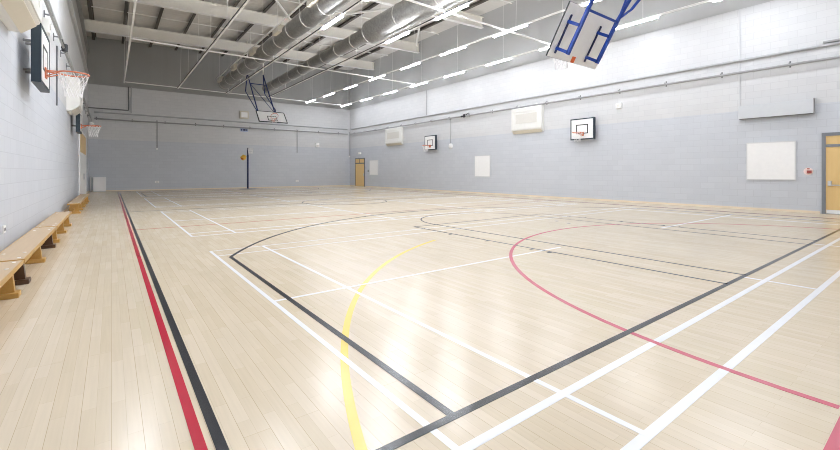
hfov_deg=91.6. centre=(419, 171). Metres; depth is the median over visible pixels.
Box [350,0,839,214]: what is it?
wall
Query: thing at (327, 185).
baseboard
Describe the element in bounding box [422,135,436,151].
basketball hoop
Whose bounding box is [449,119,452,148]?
switch
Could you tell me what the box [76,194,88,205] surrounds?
bench
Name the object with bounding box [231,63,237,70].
outlet
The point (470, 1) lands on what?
lighting trunking
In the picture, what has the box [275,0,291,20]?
brace
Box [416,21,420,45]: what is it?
brace
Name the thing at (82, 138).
door
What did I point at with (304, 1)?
rail
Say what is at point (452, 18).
roof beam
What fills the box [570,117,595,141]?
basketball hoop
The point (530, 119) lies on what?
wall heater
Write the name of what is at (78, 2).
trim
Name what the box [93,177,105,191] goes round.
storage cabinet
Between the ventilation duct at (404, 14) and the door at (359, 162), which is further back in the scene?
the door at (359, 162)
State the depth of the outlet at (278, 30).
18.70 m
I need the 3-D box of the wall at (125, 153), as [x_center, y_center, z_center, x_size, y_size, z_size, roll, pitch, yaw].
[-14.058,-4.038,32.184,18.920,10.676,0.300,0,0,-37]
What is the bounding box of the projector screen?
[738,98,814,119]
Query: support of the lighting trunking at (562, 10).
hanging from the ceiling
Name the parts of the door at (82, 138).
transom panel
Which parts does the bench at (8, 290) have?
leg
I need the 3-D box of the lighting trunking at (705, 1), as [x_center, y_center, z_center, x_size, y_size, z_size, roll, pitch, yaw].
[3.393,-7.370,21.956,0.090,3.464,33.930,0,0,-37]
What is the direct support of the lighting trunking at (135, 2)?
hanging from the ceiling
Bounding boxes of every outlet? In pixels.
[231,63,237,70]
[248,47,257,55]
[272,24,283,35]
[306,0,318,7]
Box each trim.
[68,0,88,75]
[76,0,88,52]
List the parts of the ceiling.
sag rod, sag rod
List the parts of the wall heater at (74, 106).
frame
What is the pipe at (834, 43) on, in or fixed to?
attached to the wall at (684, 143)
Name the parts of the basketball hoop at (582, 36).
board rail, board arm, board rail, board arm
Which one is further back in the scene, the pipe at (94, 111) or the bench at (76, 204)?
the pipe at (94, 111)
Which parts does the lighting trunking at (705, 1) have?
linear lamp, linear lamp, linear lamp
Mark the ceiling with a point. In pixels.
(112, 11)
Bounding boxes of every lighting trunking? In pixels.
[124,0,136,82]
[177,0,249,88]
[225,0,364,93]
[268,0,475,97]
[307,0,589,101]
[341,0,711,105]
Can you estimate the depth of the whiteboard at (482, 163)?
24.23 m
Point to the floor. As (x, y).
(320, 317)
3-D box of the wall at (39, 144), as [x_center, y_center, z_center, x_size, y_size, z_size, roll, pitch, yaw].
[-10.848,-3.739,12.107,0.300,10.078,36.200,0,0,-37]
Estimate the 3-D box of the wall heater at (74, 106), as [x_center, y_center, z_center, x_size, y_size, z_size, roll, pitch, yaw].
[-12.153,-2.688,14.380,0.360,1.305,1.600,0,0,-37]
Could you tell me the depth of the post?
30.51 m
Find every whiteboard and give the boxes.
[369,160,377,174]
[475,155,489,176]
[746,141,795,179]
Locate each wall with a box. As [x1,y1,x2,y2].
[0,0,87,251]
[87,36,349,190]
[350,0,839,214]
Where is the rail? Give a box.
[216,0,306,78]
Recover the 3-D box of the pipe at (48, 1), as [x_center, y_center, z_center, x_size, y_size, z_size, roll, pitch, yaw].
[-10.613,-3.890,12.128,0.058,0.058,35.250,0,0,-37]
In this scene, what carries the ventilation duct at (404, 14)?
hanging from the ceiling
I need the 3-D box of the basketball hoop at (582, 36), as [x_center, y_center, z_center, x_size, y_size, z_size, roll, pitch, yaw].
[4.191,-5.668,7.555,1.808,6.822,3.996,0,0,-37]
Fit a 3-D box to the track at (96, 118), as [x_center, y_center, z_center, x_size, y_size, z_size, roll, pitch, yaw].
[-13.913,-3.485,31.992,18.200,0.210,0.182,0,0,-37]
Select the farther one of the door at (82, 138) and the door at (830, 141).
the door at (82, 138)
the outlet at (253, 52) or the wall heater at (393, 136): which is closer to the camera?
the outlet at (253, 52)
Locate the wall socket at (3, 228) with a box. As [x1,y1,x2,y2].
[1,225,5,233]
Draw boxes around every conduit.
[56,46,57,105]
[88,87,131,112]
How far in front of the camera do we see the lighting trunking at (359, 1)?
16.83 m
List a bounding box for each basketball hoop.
[23,23,89,97]
[71,112,100,136]
[245,41,287,123]
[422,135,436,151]
[546,0,640,69]
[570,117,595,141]
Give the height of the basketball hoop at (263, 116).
5.992 m
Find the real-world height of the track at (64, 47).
0.263 m
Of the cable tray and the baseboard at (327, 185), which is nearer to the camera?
the cable tray
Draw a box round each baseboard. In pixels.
[88,185,349,191]
[350,185,819,212]
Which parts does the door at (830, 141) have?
transom panel, kick plate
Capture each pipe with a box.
[47,0,88,110]
[94,111,347,129]
[351,41,839,129]
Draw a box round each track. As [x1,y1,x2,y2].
[44,0,90,117]
[94,117,347,134]
[351,56,839,133]
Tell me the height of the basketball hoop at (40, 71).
1.101 m
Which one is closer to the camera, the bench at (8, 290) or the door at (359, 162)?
the bench at (8, 290)
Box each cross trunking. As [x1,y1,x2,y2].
[125,81,338,104]
[132,38,413,83]
[406,0,550,44]
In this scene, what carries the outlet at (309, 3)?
attached to the ventilation duct at (315, 12)
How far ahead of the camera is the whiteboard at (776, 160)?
13.62 m
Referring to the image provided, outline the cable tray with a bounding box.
[823,38,839,43]
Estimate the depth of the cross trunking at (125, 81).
29.51 m
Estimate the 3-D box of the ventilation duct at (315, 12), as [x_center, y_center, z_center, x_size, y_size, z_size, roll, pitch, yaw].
[-4.331,-7.520,16.534,0.977,3.014,33.600,0,0,-37]
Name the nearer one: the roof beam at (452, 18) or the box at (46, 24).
the box at (46, 24)
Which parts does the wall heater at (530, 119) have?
grille panel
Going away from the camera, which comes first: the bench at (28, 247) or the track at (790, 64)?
the bench at (28, 247)
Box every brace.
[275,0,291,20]
[327,8,388,17]
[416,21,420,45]
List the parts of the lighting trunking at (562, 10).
linear lamp, linear lamp, linear lamp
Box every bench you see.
[0,226,56,285]
[0,260,23,299]
[35,211,71,242]
[67,198,84,213]
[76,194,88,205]
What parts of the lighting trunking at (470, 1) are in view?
linear lamp, linear lamp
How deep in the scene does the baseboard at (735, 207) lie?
16.94 m
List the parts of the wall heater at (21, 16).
frame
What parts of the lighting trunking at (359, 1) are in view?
linear lamp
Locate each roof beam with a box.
[84,19,374,70]
[122,0,419,52]
[368,0,482,28]
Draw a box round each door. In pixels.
[79,131,85,194]
[355,158,364,186]
[822,132,839,213]
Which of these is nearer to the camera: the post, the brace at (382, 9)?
the brace at (382, 9)
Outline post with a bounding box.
[243,148,255,188]
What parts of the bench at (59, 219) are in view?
leg, leg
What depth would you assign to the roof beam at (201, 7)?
22.22 m
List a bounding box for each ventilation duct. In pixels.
[217,0,350,89]
[262,0,462,92]
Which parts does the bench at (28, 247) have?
leg, leg, leg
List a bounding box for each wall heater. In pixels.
[0,0,41,32]
[66,74,82,115]
[385,125,402,145]
[511,103,543,133]
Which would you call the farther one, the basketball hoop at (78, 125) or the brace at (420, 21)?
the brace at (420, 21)
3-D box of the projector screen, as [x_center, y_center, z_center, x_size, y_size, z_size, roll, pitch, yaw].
[11.738,-2.053,13.512,0.175,0.475,1.925,0,0,-37]
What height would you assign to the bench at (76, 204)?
0.334 m
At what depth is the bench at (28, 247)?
5.49 m
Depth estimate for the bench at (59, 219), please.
8.46 m
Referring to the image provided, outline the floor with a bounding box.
[0,186,839,449]
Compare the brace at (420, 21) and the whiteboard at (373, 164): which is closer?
the brace at (420, 21)
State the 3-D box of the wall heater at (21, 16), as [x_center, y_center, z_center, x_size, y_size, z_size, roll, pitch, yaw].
[-5.277,-2.797,5.287,0.360,1.525,2.000,0,0,-37]
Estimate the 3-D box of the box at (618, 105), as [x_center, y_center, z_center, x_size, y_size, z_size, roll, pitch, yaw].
[8.610,-2.855,17.695,0.120,0.230,0.240,0,0,-37]
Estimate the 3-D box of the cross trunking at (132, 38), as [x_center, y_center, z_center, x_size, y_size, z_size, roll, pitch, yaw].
[-6.465,-5.782,22.317,15.350,0.055,0.060,0,0,-37]
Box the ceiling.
[80,0,515,69]
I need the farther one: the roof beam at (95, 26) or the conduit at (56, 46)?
the roof beam at (95, 26)
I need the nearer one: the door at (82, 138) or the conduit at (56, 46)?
the conduit at (56, 46)
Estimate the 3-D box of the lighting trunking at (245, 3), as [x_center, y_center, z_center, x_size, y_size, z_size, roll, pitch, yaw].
[-6.418,-7.208,14.536,0.134,3.015,33.930,0,0,-37]
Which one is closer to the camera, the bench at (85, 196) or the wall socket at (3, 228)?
the wall socket at (3, 228)
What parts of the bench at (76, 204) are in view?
leg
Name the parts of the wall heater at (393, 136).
grille panel, frame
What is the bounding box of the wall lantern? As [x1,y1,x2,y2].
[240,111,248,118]
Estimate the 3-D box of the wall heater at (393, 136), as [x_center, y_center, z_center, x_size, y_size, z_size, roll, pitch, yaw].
[-2.019,-2.797,31.666,0.220,1.525,2.250,0,0,-37]
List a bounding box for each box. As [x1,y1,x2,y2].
[42,17,50,35]
[616,103,621,108]

